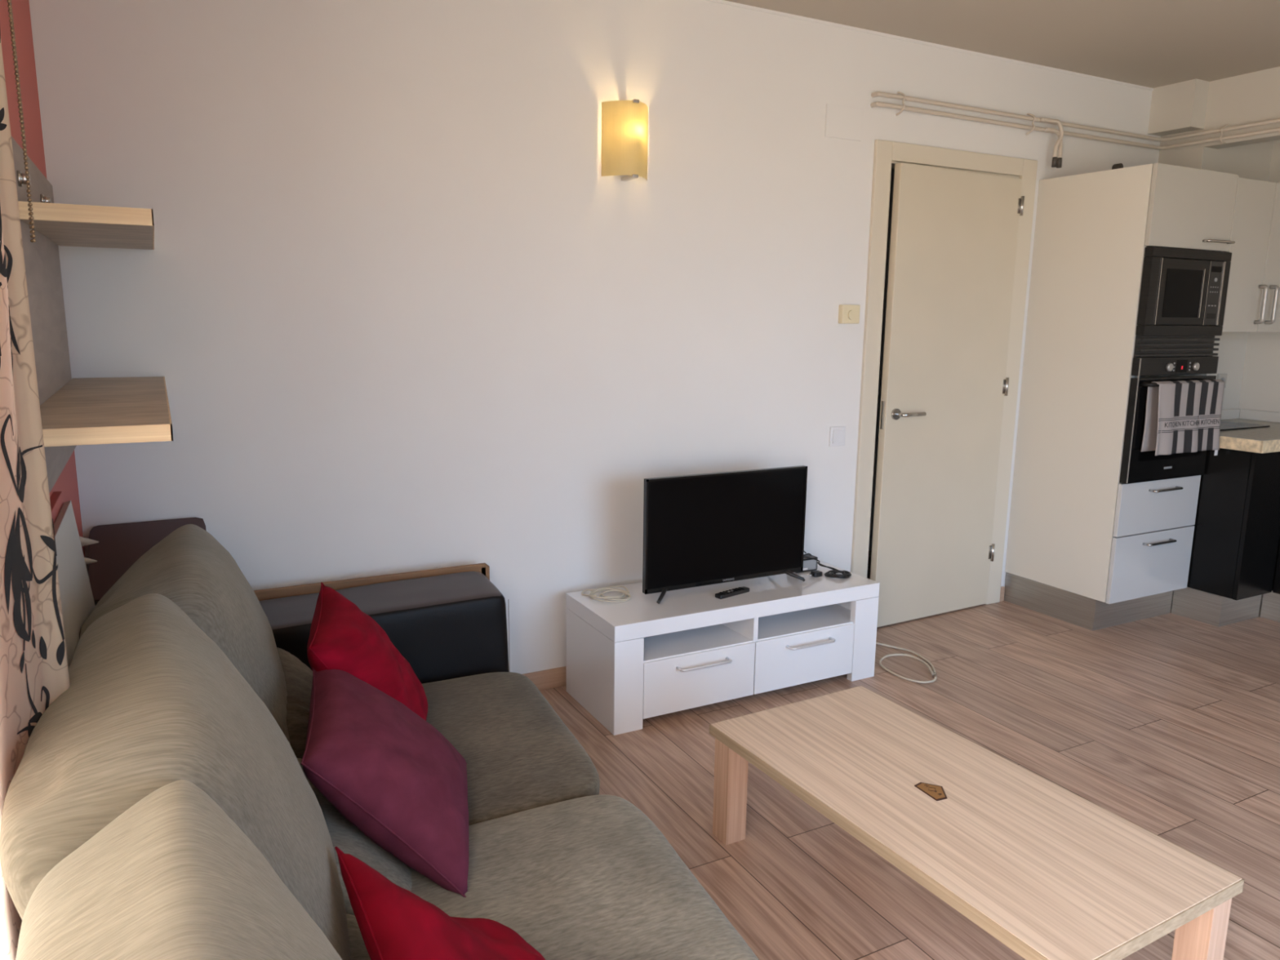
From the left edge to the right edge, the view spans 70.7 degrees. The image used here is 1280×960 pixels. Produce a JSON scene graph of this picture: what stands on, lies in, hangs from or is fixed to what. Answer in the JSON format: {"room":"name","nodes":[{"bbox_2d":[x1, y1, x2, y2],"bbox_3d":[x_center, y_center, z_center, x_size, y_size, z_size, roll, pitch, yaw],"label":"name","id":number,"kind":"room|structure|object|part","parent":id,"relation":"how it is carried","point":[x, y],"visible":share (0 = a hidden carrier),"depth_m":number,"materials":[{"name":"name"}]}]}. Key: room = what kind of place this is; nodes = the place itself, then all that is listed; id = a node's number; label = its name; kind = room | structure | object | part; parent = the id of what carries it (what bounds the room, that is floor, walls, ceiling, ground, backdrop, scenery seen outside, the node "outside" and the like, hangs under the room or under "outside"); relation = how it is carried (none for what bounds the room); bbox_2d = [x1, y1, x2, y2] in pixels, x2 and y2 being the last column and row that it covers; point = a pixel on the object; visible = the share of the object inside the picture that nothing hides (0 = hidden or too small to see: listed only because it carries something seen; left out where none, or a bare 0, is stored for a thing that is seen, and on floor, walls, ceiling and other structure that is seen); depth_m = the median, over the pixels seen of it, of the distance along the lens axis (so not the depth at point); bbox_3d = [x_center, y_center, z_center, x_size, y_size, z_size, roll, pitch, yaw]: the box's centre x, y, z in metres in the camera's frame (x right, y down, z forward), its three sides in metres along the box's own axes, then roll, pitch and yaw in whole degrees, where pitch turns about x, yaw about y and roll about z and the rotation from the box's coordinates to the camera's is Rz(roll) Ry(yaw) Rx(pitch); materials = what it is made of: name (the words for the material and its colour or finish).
{"room":"living room","nodes":[
{"label":"living room","id":0,"kind":"room"},
{"bbox_2d":[0,0,84,557],"bbox_3d":[-0.679,0.026,0.563,0.200,2.650,4.700,-5,12,-28],"label":"wall","id":1,"kind":"structure","parent":0,"point":[67,482],"depth_m":2.27,"materials":[{"name":"red paint"}]},
{"bbox_2d":[6,0,35,242],"bbox_3d":[-0.900,-0.826,1.175,0.100,0.998,0.050,-5,12,-28],"label":"chain","id":2,"kind":"object","parent":1,"relation":"hanging from","point":[31,218],"visible":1,"depth_m":1.26,"materials":[{"name":"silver metal"}]},
{"bbox_2d":[0,31,70,959],"bbox_3d":[-0.351,0.138,0.300,0.095,2.452,2.500,-5,12,-28],"label":"curtain","id":3,"kind":"object","parent":1,"relation":"hanging from","point":[34,670],"visible":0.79,"depth_m":1.22,"materials":[{"name":"white fabric"}]},
{"bbox_2d":[11,136,76,493],"bbox_3d":[-1.286,-0.339,1.920,0.034,0.732,1.585,-5,12,-28],"label":"wall panel","id":4,"kind":"object","parent":1,"relation":"attached to","point":[42,257],"visible":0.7,"depth_m":2.13,"materials":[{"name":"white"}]},
{"bbox_2d":[17,200,154,249],"bbox_3d":[-1.357,-0.627,2.265,0.240,0.035,0.886,-5,12,-28],"label":"floating shelf","id":5,"kind":"object","parent":4,"relation":"attached to","point":[64,224],"visible":1,"depth_m":1.94,"materials":[{"name":"laminate"}]},
{"bbox_2d":[40,376,173,446],"bbox_3d":[-1.258,-0.186,2.146,0.240,0.030,1.331,-5,12,-28],"label":"floating shelf","id":6,"kind":"object","parent":4,"relation":"attached to","point":[108,410],"visible":0.8,"depth_m":1.79,"materials":[{"name":"laminate"}]},
{"bbox_2d":[49,491,63,524],"bbox_3d":[-1.180,0.162,1.781,0.018,0.135,0.840,-5,12,-28],"label":"trim","id":7,"kind":"structure","parent":1,"relation":"attached to","point":[56,498],"depth_m":2.04,"materials":[{"name":"red paint"}]},
{"bbox_2d":[79,536,98,546],"bbox_3d":[-1.593,0.176,2.609,0.049,0.035,0.036,-5,12,-28],"label":"peg","id":8,"kind":"object","parent":1,"relation":"attached to","point":[84,541],"visible":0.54,"depth_m":2.60,"materials":[{"name":"grey wood"}]},
{"bbox_2d":[84,557,97,564],"bbox_3d":[-1.533,0.222,2.500,0.049,0.035,0.036,-5,12,-28],"label":"peg","id":9,"kind":"object","parent":1,"relation":"attached to","point":[87,561],"visible":0.4,"depth_m":2.50,"materials":[{"name":"grey wood"}]},
{"bbox_2d":[28,0,1160,674],"bbox_3d":[0.802,-0.585,4.019,6.100,2.650,0.120,-5,12,-28],"label":"wall","id":10,"kind":"structure","parent":0,"point":[393,300],"depth_m":3.19,"materials":[{"name":"white paint"}]},
{"bbox_2d":[601,98,648,181],"bbox_3d":[-0.037,-1.245,3.316,0.190,0.271,0.100,-5,12,-28],"label":"wall lamp","id":11,"kind":"object","parent":10,"relation":"attached to","point":[624,123],"visible":1,"depth_m":3.29,"materials":[{"name":"yellow plastic"}]},
{"bbox_2d":[522,586,1004,690],"bbox_3d":[0.109,0.750,3.822,4.098,0.078,0.012,-5,12,-28],"label":"baseboard","id":12,"kind":"structure","parent":10,"relation":"attached to","point":[557,677],"depth_m":3.57,"materials":[{"name":"brown wood"}]},
{"bbox_2d":[828,426,845,446],"bbox_3d":[0.890,-0.196,4.062,0.086,0.087,0.016,-5,12,-28],"label":"light switch","id":13,"kind":"object","parent":10,"relation":"attached to","point":[837,434],"visible":1,"depth_m":4.05,"materials":[{"name":"white plastic"}]},
{"bbox_2d":[824,103,862,141],"bbox_3d":[0.860,-1.505,3.804,0.194,0.130,0.007,-5,12,-28],"label":"blank cover plate","id":14,"kind":"object","parent":10,"relation":"attached to","point":[845,122],"visible":1,"depth_m":3.80,"materials":[{"name":"white paint"}]},
{"bbox_2d":[838,304,860,323],"bbox_3d":[0.922,-0.729,3.967,0.099,0.081,0.036,-5,12,-28],"label":"thermostat","id":15,"kind":"object","parent":10,"relation":"attached to","point":[847,313],"visible":1,"depth_m":3.95,"materials":[{"name":"beige plastic"}]},
{"bbox_2d":[706,0,1153,90],"bbox_3d":[0.492,-1.843,3.544,4.897,0.012,0.004,-5,12,-28],"label":"trim","id":16,"kind":"structure","parent":10,"relation":"attached to","point":[722,2],"depth_m":3.91,"materials":[{"name":"white paint"}]},
{"bbox_2d":[850,139,1037,627],"bbox_3d":[1.449,-0.414,4.328,1.016,2.219,0.224,-5,12,-28],"label":"door","id":17,"kind":"structure","parent":10,"relation":"in","point":[961,230],"depth_m":4.26,"materials":[{"name":"beige paint"}]},
{"bbox_3d":[1.111,-0.296,4.132,0.002,0.130,0.020,-5,12,-30],"label":"lock plate","id":18,"kind":"part","parent":17,"relation":"part of","materials":[{"name":"silver metal"}]},
{"bbox_3d":[1.234,-0.302,4.141,0.160,0.052,0.064,-5,12,-28],"label":"handle","id":19,"kind":"part","parent":17,"relation":"part of","materials":[{"name":"silver metal"}]},
{"bbox_2d":[1111,163,1123,169],"bbox_3d":[2.447,-1.599,4.624,0.040,0.040,0.035,-5,12,-28],"label":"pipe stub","id":20,"kind":"object","parent":10,"relation":"attached to","point":[1119,165],"visible":0.58,"depth_m":4.61,"materials":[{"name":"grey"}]},
{"bbox_2d":[868,168,894,551],"bbox_3d":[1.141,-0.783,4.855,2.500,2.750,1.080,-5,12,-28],"label":"door frame","id":21,"kind":"structure","parent":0,"point":[892,173],"depth_m":5.55,"materials":[{"name":"white paint"}]},
{"bbox_2d":[539,550,1279,959],"bbox_3d":[1.655,1.073,2.650,6.100,0.100,6.000,-5,12,-28],"label":"floor","id":22,"kind":"structure","parent":0,"point":[1168,724],"depth_m":3.04,"materials":[{"name":"brown wood"}]},
{"bbox_2d":[53,500,95,668],"bbox_3d":[-1.104,0.618,1.859,0.119,1.012,0.915,-5,12,-28],"label":"leaning board","id":23,"kind":"object","parent":22,"relation":"on","point":[77,603],"visible":0.18,"depth_m":1.93,"materials":[{"name":"grey"}]},
{"bbox_2d":[88,517,206,605],"bbox_3d":[-1.490,0.543,2.794,0.320,0.814,0.206,-5,12,-28],"label":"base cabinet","id":24,"kind":"object","parent":22,"relation":"on","point":[119,546],"visible":0.23,"depth_m":2.72,"materials":[{"name":"brown leather"}]},
{"bbox_2d":[0,524,759,959],"bbox_3d":[-0.498,0.655,1.915,1.216,0.931,2.606,-5,12,-28],"label":"sofa","id":25,"kind":"object","parent":22,"relation":"on","point":[163,806],"visible":0.84,"depth_m":1.58,"materials":[{"name":"grey fabric"}]},
{"bbox_2d":[0,593,351,959],"bbox_3d":[-0.758,0.560,1.547,0.436,0.626,0.887,-5,12,-28],"label":"cushion","id":26,"kind":"object","parent":25,"relation":"on","point":[159,695],"depth_m":1.27,"materials":[{"name":"beige fabric"}]},
{"bbox_2d":[15,779,342,959],"bbox_3d":[-0.392,0.682,0.897,0.388,0.608,0.730,-5,12,-28],"label":"cushion","id":27,"kind":"object","parent":25,"relation":"on","point":[107,869],"depth_m":0.92,"materials":[{"name":"beige fabric"}]},
{"bbox_2d":[79,524,290,744],"bbox_3d":[-1.116,0.438,2.248,0.430,0.597,0.760,-5,12,-28],"label":"cushion","id":28,"kind":"object","parent":25,"relation":"on","point":[189,567],"depth_m":2.04,"materials":[{"name":"beige fabric"}]},
{"bbox_2d":[306,582,427,720],"bbox_3d":[-0.695,0.501,2.322,0.284,0.388,0.413,-2,11,-13],"label":"cushion","id":29,"kind":"object","parent":25,"relation":"on","point":[343,637],"visible":0.62,"depth_m":2.23,"materials":[{"name":"fabric"}]},
{"bbox_3d":[-0.856,0.619,2.953,0.838,0.506,0.331,-5,12,-28],"label":"armrest","id":30,"kind":"part","parent":25,"relation":"part of","materials":[{"name":"black leather"}]},
{"bbox_2d":[301,667,469,897],"bbox_3d":[-0.556,0.625,1.951,0.360,0.306,0.555,-1,11,-11],"label":"cushion","id":31,"kind":"object","parent":25,"relation":"on","point":[389,772],"visible":0.98,"depth_m":1.82,"materials":[{"name":"fabric"}]},
{"bbox_2d":[334,846,545,959],"bbox_3d":[-0.245,0.745,1.395,0.353,0.251,0.428,-5,12,-28],"label":"cushion","id":32,"kind":"object","parent":25,"relation":"on","point":[394,922],"visible":1,"depth_m":1.36,"materials":[{"name":"fabric"}]},
{"bbox_2d":[422,671,599,825],"bbox_3d":[-0.566,0.791,2.446,0.819,0.205,0.861,-5,12,-28],"label":"seat cushion","id":33,"kind":"object","parent":25,"relation":"on","point":[519,755],"depth_m":2.41,"materials":[{"name":"beige fabric"}]},
{"bbox_2d":[406,794,759,959],"bbox_3d":[-0.145,0.944,1.610,0.762,0.222,1.046,-5,12,-28],"label":"seat cushion","id":34,"kind":"object","parent":25,"relation":"on","point":[588,877],"depth_m":1.78,"materials":[{"name":"beige fabric"}]},
{"bbox_2d":[565,560,879,735],"bbox_3d":[0.351,0.619,3.596,1.202,0.422,0.464,-5,12,-28],"label":"tv stand","id":35,"kind":"object","parent":22,"relation":"on","point":[637,658],"depth_m":3.42,"materials":[{"name":"white paint"}]},
{"bbox_3d":[-0.139,0.694,3.369,0.115,0.344,0.426,-5,12,-28],"label":"panel","id":36,"kind":"part","parent":35,"relation":"part of","materials":[{"name":"white paint"}]},
{"bbox_3d":[-0.117,0.434,3.452,0.185,0.019,0.190,-5,12,-28],"label":"cable coil","id":37,"kind":"part","parent":35,"relation":"part of","materials":[{"name":"white plastic"}]},
{"bbox_3d":[0.220,0.735,3.336,0.478,0.210,0.020,-5,12,-28],"label":"drawer","id":38,"kind":"part","parent":35,"relation":"part of","materials":[{"name":"white paint"}]},
{"bbox_3d":[0.239,0.675,3.302,0.224,0.010,0.038,-5,12,-28],"label":"handle","id":39,"kind":"part","parent":35,"relation":"part of","materials":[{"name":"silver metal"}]},
{"bbox_2d":[642,465,807,604],"bbox_3d":[0.336,0.197,3.525,0.735,0.466,0.140,-5,12,-28],"label":"television","id":40,"kind":"object","parent":35,"relation":"on","point":[713,528],"visible":1,"depth_m":3.49,"materials":[{"name":"black plastic"}]},
{"bbox_2d":[715,586,749,599],"bbox_3d":[0.357,0.435,3.487,0.160,0.018,0.034,-8,13,-39],"label":"remote control","id":41,"kind":"object","parent":35,"relation":"on","point":[740,590],"visible":1,"depth_m":3.47,"materials":[{"name":"black plastic"}]},
{"bbox_2d":[643,604,853,662],"bbox_3d":[0.340,0.583,3.612,1.142,0.016,0.414,-5,12,-28],"label":"shelf","id":42,"kind":"object","parent":35,"relation":"attached to","point":[703,643],"depth_m":3.49,"materials":[{"name":"white paint"}]},
{"bbox_3d":[0.647,0.700,3.559,0.481,0.210,0.020,-5,12,-28],"label":"drawer","id":43,"kind":"part","parent":35,"relation":"part of","materials":[{"name":"white paint"}]},
{"bbox_2d":[795,554,817,573],"bbox_3d":[0.692,0.354,3.838,0.110,0.058,0.070,-5,12,-28],"label":"power adapter","id":44,"kind":"object","parent":35,"relation":"on","point":[809,564],"visible":0.52,"depth_m":3.82,"materials":[{"name":"white plastic"}]},
{"bbox_3d":[0.671,0.640,3.527,0.221,0.010,0.038,-5,12,-28],"label":"handle","id":45,"kind":"part","parent":35,"relation":"part of","materials":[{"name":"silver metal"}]},
{"bbox_2d":[807,570,822,577],"bbox_3d":[0.724,0.390,3.747,0.063,0.020,0.030,-5,12,-28],"label":"plug","id":46,"kind":"object","parent":35,"relation":"on","point":[814,573],"visible":1,"depth_m":3.74,"materials":[{"name":"black plastic"}]},
{"bbox_2d":[803,551,851,577],"bbox_3d":[0.746,0.337,3.796,0.285,0.108,0.145,4,11,17],"label":"lead","id":47,"kind":"object","parent":35,"relation":"on","point":[845,573],"visible":0.91,"depth_m":3.78,"materials":[{"name":"black plastic"}]},
{"bbox_3d":[0.820,0.615,3.870,0.120,0.344,0.426,-5,12,-28],"label":"panel","id":48,"kind":"part","parent":35,"relation":"part of","materials":[{"name":"white paint"}]},
{"bbox_2d":[875,642,936,683],"bbox_3d":[1.068,0.676,3.951,0.287,0.201,0.613,-7,13,-37],"label":"cable","id":49,"kind":"object","parent":22,"relation":"on","point":[934,673],"visible":0.84,"depth_m":3.87,"materials":[{"name":"beige plastic"}]},
{"bbox_2d":[709,685,1244,959],"bbox_3d":[0.718,0.917,2.227,0.604,0.335,1.138,-5,12,-28],"label":"coffee table","id":50,"kind":"object","parent":22,"relation":"on","point":[1047,871],"visible":1,"depth_m":2.03,"materials":[{"name":"brown wood"}]},
{"bbox_3d":[0.256,0.868,2.552,0.070,0.304,0.070,-5,12,-28],"label":"leg","id":51,"kind":"part","parent":50,"relation":"part of","materials":[{"name":"brown wood"}]},
{"bbox_2d":[914,782,946,800],"bbox_3d":[0.713,0.752,2.190,0.062,0.002,0.085,-5,12,-28],"label":"badge","id":52,"kind":"object","parent":50,"relation":"on","point":[937,793],"visible":1,"depth_m":2.19,"materials":[{"name":"brown"}]},
{"bbox_3d":[1.179,0.997,1.907,0.070,0.304,0.070,-5,12,-28],"label":"leg","id":53,"kind":"part","parent":50,"relation":"part of","materials":[{"name":"brown wood"}]},
{"bbox_2d":[1004,163,1238,631],"bbox_3d":[2.352,-0.382,4.455,0.612,2.133,0.636,-5,12,-28],"label":"tall cabinet","id":54,"kind":"object","parent":22,"relation":"on","point":[1087,548],"visible":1,"depth_m":4.29,"materials":[{"name":"beige laminate"}]},
{"bbox_3d":[2.465,0.403,4.353,0.603,0.318,0.020,-5,12,-28],"label":"drawer","id":55,"kind":"part","parent":54,"relation":"part of","materials":[{"name":"grey"}]},
{"bbox_3d":[2.468,0.119,4.301,0.603,0.249,0.020,-5,12,-28],"label":"drawer","id":56,"kind":"part","parent":54,"relation":"part of","materials":[{"name":"grey"}]},
{"bbox_3d":[2.485,0.298,4.311,0.216,0.010,0.038,-5,12,-28],"label":"handle","id":57,"kind":"part","parent":54,"relation":"part of","materials":[{"name":"silver metal"}]},
{"bbox_3d":[2.488,0.044,4.264,0.216,0.010,0.038,-5,12,-28],"label":"handle","id":58,"kind":"part","parent":54,"relation":"part of","materials":[{"name":"silver metal"}]},
{"bbox_2d":[1119,335,1222,484],"bbox_3d":[2.488,-0.331,4.192,0.595,0.669,0.100,-5,12,-28],"label":"oven","id":59,"kind":"object","parent":54,"relation":"in","point":[1153,355],"visible":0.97,"depth_m":4.14,"materials":[{"name":"black metal"}]},
{"bbox_3d":[2.225,-0.263,4.068,0.004,0.565,0.004,-5,12,-28],"label":"trim","id":60,"kind":"part","parent":59,"relation":"part of","materials":[{"name":"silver metal"}]},
{"bbox_3d":[2.477,-0.243,4.228,0.595,0.481,0.036,-5,12,-28],"label":"door","id":61,"kind":"part","parent":59,"relation":"part of","materials":[{"name":"black glass"}]},
{"bbox_3d":[2.415,-0.514,4.115,0.038,0.038,0.014,-5,12,-28],"label":"knob","id":62,"kind":"part","parent":59,"relation":"part of","materials":[{"name":"silver metal"}]},
{"bbox_3d":[2.494,-0.263,4.212,0.483,0.330,0.001,-5,12,-28],"label":"glass","id":63,"kind":"part","parent":59,"relation":"part of","materials":[{"name":"black glass"}]},
{"bbox_3d":[2.480,-0.529,4.176,0.595,0.081,0.036,-5,12,-28],"label":"control panel","id":64,"kind":"part","parent":59,"relation":"part of","materials":[{"name":"black metal"}]},
{"bbox_3d":[2.501,-0.445,4.151,0.564,0.019,0.054,-5,12,-28],"label":"door handle","id":65,"kind":"part","parent":59,"relation":"part of","materials":[{"name":"silver metal"}]},
{"bbox_2d":[1141,379,1224,455],"bbox_3d":[2.519,-0.279,4.168,0.524,0.360,0.066,-5,12,-28],"label":"kitchen towel","id":66,"kind":"object","parent":59,"relation":"hanging from","point":[1181,416],"visible":1,"depth_m":4.13,"materials":[{"name":"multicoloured fabric"}]},
{"bbox_3d":[2.592,-0.529,4.207,0.038,0.038,0.014,-5,12,-28],"label":"knob","id":67,"kind":"part","parent":59,"relation":"part of","materials":[{"name":"silver metal"}]},
{"bbox_2d":[1135,246,1231,335],"bbox_3d":[2.385,-0.887,4.300,0.595,0.383,0.474,-5,12,-28],"label":"microwave","id":68,"kind":"object","parent":54,"relation":"in","point":[1184,291],"visible":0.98,"depth_m":4.07,"materials":[{"name":"black metal"}]},
{"bbox_3d":[2.293,-0.835,3.992,0.004,0.290,0.004,-5,12,-28],"label":"edge trim","id":69,"kind":"part","parent":68,"relation":"part of","materials":[{"name":"silver metal"}]},
{"bbox_3d":[2.443,-0.850,4.087,0.358,0.290,0.030,-5,12,-28],"label":"door","id":70,"kind":"part","parent":68,"relation":"part of","materials":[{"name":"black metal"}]},
{"bbox_3d":[2.574,-0.855,4.139,0.005,0.218,0.006,-5,12,-28],"label":"edge trim","id":71,"kind":"part","parent":68,"relation":"part of","materials":[{"name":"silver metal"}]},
{"bbox_3d":[2.610,-0.861,4.158,0.003,0.290,0.004,-5,12,-28],"label":"trim","id":72,"kind":"part","parent":68,"relation":"part of","materials":[{"name":"silver metal"}]},
{"bbox_3d":[2.652,-0.868,4.197,0.108,0.290,0.030,-5,12,-28],"label":"control panel","id":73,"kind":"part","parent":68,"relation":"part of","materials":[{"name":"black plastic"}]},
{"bbox_3d":[2.708,-0.869,4.208,0.006,0.290,0.005,-5,12,-28],"label":"trim","id":74,"kind":"part","parent":68,"relation":"part of","materials":[{"name":"silver metal"}]},
{"bbox_3d":[2.484,-1.217,4.057,0.601,0.345,0.020,-5,12,-28],"label":"door","id":75,"kind":"part","parent":54,"relation":"part of","materials":[{"name":"beige"}]},
{"bbox_3d":[2.659,-1.093,4.142,0.201,0.010,0.038,-5,12,-28],"label":"handle","id":76,"kind":"part","parent":54,"relation":"part of","materials":[{"name":"silver metal"}]},
{"bbox_2d":[1170,448,1279,626],"bbox_3d":[2.870,0.240,4.602,0.350,0.868,0.592,-5,12,-28],"label":"base cabinet","id":77,"kind":"object","parent":22,"relation":"on","point":[1237,532],"visible":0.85,"depth_m":4.35,"materials":[{"name":"black"}]},
{"bbox_3d":[2.983,0.214,4.329,0.300,0.711,0.020,-5,12,-28],"label":"door","id":78,"kind":"part","parent":77,"relation":"part of","materials":[{"name":"black"}]},
{"bbox_2d":[1259,535,1279,622],"bbox_3d":[3.709,0.370,3.946,0.602,0.868,2.560,-5,12,-28],"label":"base unit","id":79,"kind":"object","parent":22,"relation":"on","point":[1270,606],"visible":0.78,"depth_m":4.49,"materials":[{"name":"black"}]},
{"bbox_2d":[1219,408,1279,453],"bbox_3d":[3.578,-0.104,3.787,0.914,0.114,2.562,-5,12,-28],"label":"countertop","id":80,"kind":"structure","parent":79,"relation":"on","point":[1265,439],"depth_m":4.43,"materials":[{"name":"stone"}]},
{"bbox_2d":[1219,420,1270,431],"bbox_3d":[2.984,-0.282,4.687,0.530,0.008,0.260,-5,12,-28],"label":"cooktop","id":81,"kind":"object","parent":80,"relation":"in","point":[1224,425],"visible":0.3,"depth_m":4.67,"materials":[{"name":"black glass"}]},
{"bbox_3d":[3.244,0.243,4.185,0.019,0.711,0.477,-5,12,-28],"label":"door","id":82,"kind":"part","parent":79,"relation":"part of","materials":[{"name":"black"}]},
{"bbox_2d":[724,0,1279,88],"bbox_3d":[1.922,-1.550,1.723,6.100,0.100,5.000,-5,12,-28],"label":"ceiling","id":83,"kind":"structure","parent":0,"point":[1148,43],"depth_m":3.74,"materials":[{"name":"beige paint"}]},
{"bbox_2d":[1134,66,1279,416],"bbox_3d":[4.195,-0.377,3.111,0.812,2.650,4.700,-5,12,-28],"label":"wall","id":84,"kind":"structure","parent":0,"point":[1251,361],"depth_m":4.73,"materials":[{"name":"beige paint"}]},
{"bbox_2d":[870,91,1279,168],"bbox_3d":[2.638,-1.358,2.894,1.998,0.239,3.301,-5,12,-28],"label":"pipes","id":85,"kind":"object","parent":84,"relation":"attached to","point":[1056,162],"visible":1,"depth_m":4.31,"materials":[{"name":"beige"}]},
{"bbox_2d":[1147,79,1209,136],"bbox_3d":[2.756,-1.903,4.624,0.111,0.225,0.225,-5,12,-28],"label":"soffit","id":86,"kind":"object","parent":84,"relation":"attached to","point":[1180,107],"depth_m":4.57,"materials":[{"name":"beige paint"}]},
{"bbox_2d":[1216,373,1226,387],"bbox_3d":[3.203,-0.545,4.972,0.080,0.080,0.012,-5,12,-28],"label":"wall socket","id":87,"kind":"object","parent":84,"relation":"attached to","point":[1223,377],"visible":0.55,"depth_m":4.96,"materials":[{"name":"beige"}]},
{"bbox_2d":[1222,177,1276,332],"bbox_3d":[2.820,-1.087,4.436,0.314,0.703,0.403,-5,12,-28],"label":"upper cabinet","id":88,"kind":"object","parent":84,"relation":"attached to","point":[1255,198],"visible":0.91,"depth_m":4.30,"materials":[{"name":"beige"}]},
{"bbox_3d":[3.014,-0.851,4.377,0.019,0.188,0.041,-5,12,-28],"label":"handle","id":89,"kind":"part","parent":88,"relation":"part of","materials":[{"name":"silver metal"}]},
{"bbox_2d":[1256,182,1279,332],"bbox_3d":[3.102,-1.111,4.583,0.317,0.703,0.403,-5,12,-28],"label":"upper cabinet","id":90,"kind":"object","parent":84,"relation":"attached to","point":[1271,323],"visible":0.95,"depth_m":4.40,"materials":[{"name":"beige"}]},
{"bbox_3d":[3.096,-0.858,4.420,0.019,0.188,0.041,-5,12,-28],"label":"handle","id":91,"kind":"part","parent":90,"relation":"part of","materials":[{"name":"silver metal"}]}
]}

